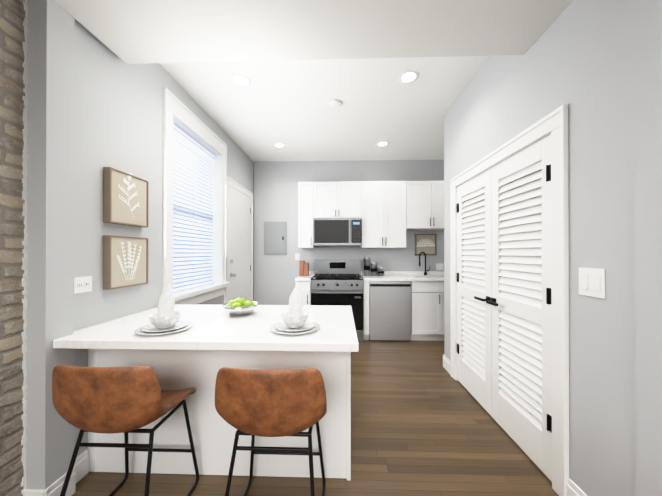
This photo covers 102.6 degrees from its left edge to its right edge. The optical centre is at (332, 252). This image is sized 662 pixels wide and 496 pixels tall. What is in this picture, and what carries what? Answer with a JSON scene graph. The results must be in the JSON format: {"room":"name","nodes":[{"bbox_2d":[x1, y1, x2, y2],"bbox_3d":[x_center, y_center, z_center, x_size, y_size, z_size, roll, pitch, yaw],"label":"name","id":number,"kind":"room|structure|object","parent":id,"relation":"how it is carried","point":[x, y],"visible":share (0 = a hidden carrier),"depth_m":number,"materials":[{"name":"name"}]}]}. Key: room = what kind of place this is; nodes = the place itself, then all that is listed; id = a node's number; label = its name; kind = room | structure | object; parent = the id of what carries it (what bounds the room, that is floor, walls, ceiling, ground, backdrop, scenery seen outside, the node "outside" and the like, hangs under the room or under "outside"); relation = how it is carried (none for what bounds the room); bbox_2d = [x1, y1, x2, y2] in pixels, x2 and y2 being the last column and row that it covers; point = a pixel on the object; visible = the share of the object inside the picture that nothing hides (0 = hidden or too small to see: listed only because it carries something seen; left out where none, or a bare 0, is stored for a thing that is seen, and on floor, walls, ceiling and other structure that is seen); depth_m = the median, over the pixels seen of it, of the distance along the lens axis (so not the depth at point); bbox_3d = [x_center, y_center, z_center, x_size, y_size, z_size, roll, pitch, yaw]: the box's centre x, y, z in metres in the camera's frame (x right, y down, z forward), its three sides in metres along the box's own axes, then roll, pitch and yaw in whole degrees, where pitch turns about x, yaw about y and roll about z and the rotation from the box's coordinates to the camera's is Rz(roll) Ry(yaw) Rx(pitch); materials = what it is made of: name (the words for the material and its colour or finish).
{"room":"kitchen","nodes":[
{"label":"kitchen","id":0,"kind":"room"},
{"bbox_2d":[0,0,24,495],"bbox_3d":[-1.683,-0.422,-0.700,0.250,3.400,4.000,0,0,2],"label":"brick wall","id":1,"kind":"structure","parent":0,"point":[12,94],"depth_m":1.24,"materials":[{"name":"brown brick"}]},
{"bbox_2d":[21,0,27,494],"bbox_3d":[-1.493,-0.415,1.286,0.007,3.400,0.018,0,0,2],"label":"plaster wall edge","id":2,"kind":"structure","parent":0,"point":[24,242],"depth_m":1.29,"materials":[{"name":"grey paint"}]},
{"bbox_2d":[26,0,253,489],"bbox_3d":[-1.543,-0.409,2.997,0.400,3.400,3.400,0,0,2],"label":"wall","id":3,"kind":"structure","parent":0,"point":[95,106],"depth_m":1.48,"materials":[{"name":"grey paint"}]},
{"bbox_2d":[74,276,91,293],"bbox_3d":[-1.433,0.186,1.524,0.009,0.090,0.105,0,0,2],"label":"electrical outlet plate","id":4,"kind":"object","parent":3,"relation":"attached to","point":[82,284],"visible":0.94,"depth_m":1.52,"materials":[{"name":"white plastic"}]},
{"bbox_2d":[103,235,147,289],"bbox_3d":[-1.404,0.064,1.817,0.046,0.339,0.328,0,0,2],"label":"picture","id":5,"kind":"object","parent":3,"relation":"attached to","point":[125,261],"visible":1,"depth_m":1.77,"materials":[{"name":"beige paper"}]},
{"bbox_2d":[103,167,148,226],"bbox_3d":[-1.404,-0.364,1.818,0.046,0.357,0.328,0,0,2],"label":"picture","id":6,"kind":"object","parent":3,"relation":"attached to","point":[125,198],"visible":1,"depth_m":1.77,"materials":[{"name":"beige paper"}]},
{"bbox_2d":[162,87,229,304],"bbox_3d":[-1.539,-0.422,2.807,0.400,1.904,1.240,0,0,2],"label":"window","id":7,"kind":"structure","parent":3,"relation":"in","point":[176,107],"depth_m":2.73,"materials":[{"name":"white wood"}]},
{"bbox_2d":[173,123,214,292],"bbox_3d":[-1.494,-0.411,2.805,0.070,1.578,0.932,0,0,2],"label":"window blind","id":8,"kind":"object","parent":7,"relation":"attached to","point":[192,239],"visible":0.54,"depth_m":2.80,"materials":[{"name":"white plastic"}]},
{"bbox_2d":[224,176,252,303],"bbox_3d":[-1.352,0.157,3.895,0.026,2.274,1.038,0,0,2],"label":"door frame","id":9,"kind":"structure","parent":3,"relation":"attached to","point":[237,186],"depth_m":3.81,"materials":[{"name":"white wood"}]},
{"bbox_2d":[228,185,250,301],"bbox_3d":[-1.320,0.202,3.897,0.084,2.167,0.847,0,0,2],"label":"entry door","id":10,"kind":"structure","parent":3,"relation":"in","point":[239,241],"depth_m":3.85,"materials":[{"name":"white wood"}]},
{"bbox_2d":[54,0,572,63],"bbox_3d":[-0.089,-1.262,1.494,2.598,0.004,0.478,0,0,2],"label":"ceiling","id":11,"kind":"structure","parent":0,"point":[152,31],"depth_m":1.49,"materials":[{"name":"white paint"}]},
{"bbox_2d":[72,340,558,495],"bbox_3d":[0.391,1.333,0.830,4.700,0.100,7.600,0,0,2],"label":"floor","id":12,"kind":"structure","parent":0,"point":[424,422],"depth_m":1.71,"materials":[{"name":"brown wood"}]},
{"bbox_2d":[60,400,198,495],"bbox_3d":[-0.964,1.037,1.277,0.427,0.494,0.440,0,0,2],"label":"left stool leg","id":13,"kind":"object","parent":12,"relation":"on","point":[148,448],"visible":0.83,"depth_m":1.18,"materials":[{"name":"black metal"}]},
{"bbox_2d":[52,365,195,433],"bbox_3d":[-0.964,0.637,1.282,0.474,0.344,0.452,0,0,2],"label":"seat","id":14,"kind":"object","parent":13,"relation":"on","point":[109,400],"visible":1,"depth_m":1.08,"materials":[{"name":"leather"}]},
{"bbox_2d":[88,349,350,480],"bbox_3d":[-0.657,0.884,1.856,1.538,0.806,0.678,0,0,2],"label":"kitchen island","id":15,"kind":"object","parent":12,"relation":"on","point":[213,431],"visible":0.5,"depth_m":1.53,"materials":[{"name":"white wood"}]},
{"bbox_2d":[53,304,358,351],"bbox_3d":[-0.645,0.460,1.756,1.568,0.042,0.920,0,0,2],"label":"island countertop","id":16,"kind":"structure","parent":15,"relation":"on","point":[215,327],"depth_m":1.41,"materials":[{"name":"stone"}]},
{"bbox_2d":[135,283,193,334],"bbox_3d":[-0.939,0.304,1.490,0.280,0.265,0.280,0,0,2],"label":"place setting","id":17,"kind":"object","parent":16,"relation":"on","point":[165,319],"visible":1,"depth_m":1.46,"materials":[{"name":"ceramic"}]},
{"bbox_2d":[222,297,257,314],"bbox_3d":[-0.657,0.374,1.887,0.240,0.128,0.240,0,0,2],"label":"fruit bowl","id":18,"kind":"object","parent":16,"relation":"on","point":[240,306],"visible":1,"depth_m":1.82,"materials":[{"name":"white ceramic"}]},
{"bbox_2d":[270,283,319,333],"bbox_3d":[-0.213,0.304,1.503,0.280,0.265,0.280,0,0,2],"label":"place setting","id":19,"kind":"object","parent":16,"relation":"on","point":[294,318],"visible":1,"depth_m":1.47,"materials":[{"name":"ceramic"}]},
{"bbox_2d":[225,421,325,495],"bbox_3d":[-0.258,1.037,1.256,0.427,0.494,0.440,0,0,2],"label":"right stool leg","id":20,"kind":"object","parent":12,"relation":"on","point":[252,448],"visible":0.67,"depth_m":1.16,"materials":[{"name":"black metal"}]},
{"bbox_2d":[215,367,326,436],"bbox_3d":[-0.258,0.637,1.260,0.474,0.344,0.452,0,0,2],"label":"seat","id":21,"kind":"object","parent":20,"relation":"on","point":[271,403],"visible":1,"depth_m":1.06,"materials":[{"name":"leather"}]},
{"bbox_2d":[295,281,310,304],"bbox_3d":[-0.424,0.855,4.158,0.224,0.880,0.598,0,0,2],"label":"base cabinet","id":22,"kind":"object","parent":12,"relation":"on","point":[305,286],"depth_m":3.86,"materials":[{"name":"white wood"}]},
{"bbox_2d":[311,260,363,341],"bbox_3d":[0.072,0.710,4.102,0.760,1.170,0.680,0,0,2],"label":"range","id":23,"kind":"object","parent":12,"relation":"on","point":[337,282],"visible":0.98,"depth_m":3.82,"materials":[{"name":"silver metal"}]},
{"bbox_2d":[363,281,414,339],"bbox_3d":[0.415,0.855,4.132,1.564,0.880,0.598,0,0,2],"label":"base cabinet","id":24,"kind":"object","parent":12,"relation":"on","point":[366,283],"depth_m":3.83,"materials":[{"name":"white wood"}]},
{"bbox_2d":[295,271,443,280],"bbox_3d":[1.051,0.365,4.101,3.176,0.100,0.623,0,0,2],"label":"countertop","id":25,"kind":"structure","parent":24,"relation":"on","point":[411,276],"depth_m":4.09,"materials":[{"name":"stone"}]},
{"bbox_2d":[300,261,308,275],"bbox_3d":[-0.452,0.255,4.212,0.135,0.239,0.140,0,0,2],"label":"cartons","id":26,"kind":"object","parent":25,"relation":"on","point":[304,268],"visible":1,"depth_m":4.16,"materials":[{"name":"orange cardboard"}]},
{"bbox_2d":[364,256,369,275],"bbox_3d":[0.546,0.220,4.231,0.108,0.309,0.108,0,0,2],"label":"canister","id":27,"kind":"object","parent":25,"relation":"on","point":[366,265],"visible":1,"depth_m":4.19,"materials":[{"name":"silver metal"}]},
{"bbox_2d":[370,261,376,275],"bbox_3d":[0.656,0.257,4.227,0.108,0.234,0.108,0,0,2],"label":"canister","id":28,"kind":"object","parent":25,"relation":"on","point":[373,268],"visible":1,"depth_m":4.18,"materials":[{"name":"silver metal"}]},
{"bbox_2d":[377,266,383,275],"bbox_3d":[0.766,0.297,4.224,0.108,0.154,0.108,0,0,2],"label":"canister","id":29,"kind":"object","parent":25,"relation":"on","point":[380,271],"visible":1,"depth_m":4.18,"materials":[{"name":"silver metal"}]},
{"bbox_2d":[419,252,429,274],"bbox_3d":[1.492,0.182,4.306,0.216,0.385,0.129,0,0,2],"label":"faucet","id":30,"kind":"object","parent":25,"relation":"on","point":[425,272],"visible":1,"depth_m":4.32,"materials":[{"name":"black metal"}]},
{"bbox_2d":[369,281,410,340],"bbox_3d":[0.840,0.857,4.111,0.589,0.875,0.613,0,0,2],"label":"dishwasher","id":31,"kind":"object","parent":12,"relation":"on","point":[389,310],"visible":0.92,"depth_m":3.81,"materials":[{"name":"silver metal"}]},
{"bbox_2d":[415,281,443,340],"bbox_3d":[1.596,0.855,4.095,0.906,0.880,0.598,0,0,2],"label":"base cabinet","id":32,"kind":"object","parent":12,"relation":"on","point":[427,316],"depth_m":3.81,"materials":[{"name":"white wood"}]},
{"bbox_2d":[159,56,488,161],"bbox_3d":[0.538,-1.639,3.177,4.550,0.200,2.920,0,0,2],"label":"ceiling","id":33,"kind":"structure","parent":0,"point":[286,103],"depth_m":2.75,"materials":[{"name":"white paint"}]},
{"bbox_2d":[231,74,250,86],"bbox_3d":[-0.822,-1.538,2.378,0.176,0.006,0.176,0,0,2],"label":"recessed light","id":34,"kind":"object","parent":33,"relation":"in","point":[240,80],"visible":1,"depth_m":2.38,"materials":[{"name":"white plastic"}]},
{"bbox_2d":[273,143,284,147],"bbox_3d":[-0.767,-1.533,3.807,0.176,0.006,0.176,0,0,2],"label":"recessed light","id":35,"kind":"object","parent":33,"relation":"in","point":[279,145],"visible":1,"depth_m":3.81,"materials":[{"name":"white plastic"}]},
{"bbox_2d":[330,99,341,107],"bbox_3d":[0.029,-1.525,2.732,0.124,0.030,0.124,0,0,2],"label":"smoke detector","id":36,"kind":"object","parent":33,"relation":"attached to","point":[335,103],"visible":0.98,"depth_m":2.70,"materials":[{"name":"white plastic"}]},
{"bbox_2d":[377,141,388,146],"bbox_3d":[0.712,-1.533,3.761,0.176,0.006,0.176,0,0,2],"label":"recessed light","id":37,"kind":"object","parent":33,"relation":"in","point":[382,144],"visible":1,"depth_m":3.75,"materials":[{"name":"white plastic"}]},
{"bbox_2d":[398,70,418,83],"bbox_3d":[0.667,-1.538,2.332,0.176,0.006,0.176,0,0,2],"label":"recessed light","id":38,"kind":"object","parent":33,"relation":"in","point":[408,76],"visible":1,"depth_m":2.32,"materials":[{"name":"white plastic"}]},
{"bbox_2d":[254,160,443,304],"bbox_3d":[0.761,-0.404,4.527,4.190,3.400,0.200,0,0,2],"label":"wall","id":39,"kind":"structure","parent":0,"point":[275,193],"depth_m":4.47,"materials":[{"name":"grey paint"}]},
{"bbox_2d":[264,222,286,254],"bbox_3d":[-0.967,-0.234,4.465,0.391,0.560,0.024,0,0,2],"label":"box","id":40,"kind":"object","parent":39,"relation":"attached to","point":[275,238],"visible":1,"depth_m":4.46,"materials":[{"name":"grey metal"}]},
{"bbox_2d":[295,253,299,259],"bbox_3d":[-0.594,0.078,4.460,0.075,0.115,0.009,0,0,2],"label":"electrical outlet plate","id":41,"kind":"object","parent":39,"relation":"attached to","point":[297,255],"depth_m":4.46,"materials":[{"name":"white plastic"}]},
{"bbox_2d":[298,182,317,247],"bbox_3d":[-0.388,-0.583,4.287,0.289,1.025,0.348,0,0,2],"label":"upper cabinet","id":42,"kind":"object","parent":39,"relation":"attached to","point":[307,191],"depth_m":4.12,"materials":[{"name":"white wood"}]},
{"bbox_2d":[318,181,361,217],"bbox_3d":[0.077,-0.813,4.273,0.750,0.564,0.348,0,0,2],"label":"upper cabinet","id":43,"kind":"object","parent":39,"relation":"attached to","point":[343,199],"depth_m":4.10,"materials":[{"name":"white wood"}]},
{"bbox_2d":[313,218,361,245],"bbox_3d":[0.076,-0.312,4.222,0.740,0.415,0.447,0,0,2],"label":"microwave","id":44,"kind":"object","parent":43,"relation":"attached to","point":[337,231],"visible":1,"depth_m":4.04,"materials":[{"name":"silver metal"}]},
{"bbox_2d":[358,181,409,247],"bbox_3d":[0.795,-0.583,4.250,0.793,1.025,0.348,0,0,2],"label":"upper cabinet","id":45,"kind":"object","parent":39,"relation":"attached to","point":[389,213],"depth_m":4.08,"materials":[{"name":"white wood"}]},
{"bbox_2d":[415,234,436,254],"bbox_3d":[1.537,-0.127,4.387,0.350,0.355,0.025,0,0,2],"label":"framed picture","id":46,"kind":"object","parent":39,"relation":"attached to","point":[426,244],"visible":1,"depth_m":4.38,"materials":[{"name":"brown wood"}]},
{"bbox_2d":[410,181,443,229],"bbox_3d":[1.517,-0.730,4.228,0.760,0.731,0.348,0,0,2],"label":"upper cabinet","id":47,"kind":"object","parent":39,"relation":"attached to","point":[426,197],"depth_m":4.06,"materials":[{"name":"white wood"}]},
{"bbox_2d":[436,263,443,269],"bbox_3d":[1.774,0.244,4.386,0.125,0.115,0.009,0,0,2],"label":"electrical outlet plate","id":48,"kind":"object","parent":39,"relation":"attached to","point":[439,266],"depth_m":4.38,"materials":[{"name":"white plastic"}]},
{"bbox_2d":[444,0,661,495],"bbox_3d":[1.238,-0.419,0.100,0.162,3.400,5.780,0,0,2],"label":"wall","id":49,"kind":"structure","parent":0,"point":[595,66],"depth_m":1.17,"materials":[{"name":"grey paint"}]},
{"bbox_2d":[23,354,586,495],"bbox_3d":[-0.084,1.216,0.845,2.850,0.135,7.200,0,0,2],"label":"baseboard","id":50,"kind":"structure","parent":49,"relation":"attached to","point":[80,471],"depth_m":1.38,"materials":[{"name":"white wood"}]},
{"bbox_2d":[457,169,491,415],"bbox_3d":[1.232,0.312,2.363,0.090,1.930,0.606,0,0,2],"label":"closet door","id":51,"kind":"structure","parent":49,"relation":"in","point":[474,294],"depth_m":2.32,"materials":[{"name":"white wood"}]},
{"bbox_2d":[450,104,568,495],"bbox_3d":[1.291,0.266,2.057,0.176,2.044,1.408,0,0,2],"label":"trim","id":52,"kind":"structure","parent":49,"relation":"attached to","point":[554,124],"depth_m":1.41,"materials":[{"name":"white wood"}]},
{"bbox_2d":[486,135,551,481],"bbox_3d":[1.213,0.310,1.754,0.090,1.930,0.606,0,0,2],"label":"closet door","id":53,"kind":"structure","parent":49,"relation":"in","point":[520,302],"depth_m":1.71,"materials":[{"name":"white wood"}]},
{"bbox_2d":[579,268,604,298],"bbox_3d":[1.198,0.140,1.231,0.012,0.130,0.126,0,0,2],"label":"switch plate","id":54,"kind":"object","parent":49,"relation":"attached to","point":[592,282],"visible":1,"depth_m":1.22,"materials":[{"name":"white plastic"}]}
]}

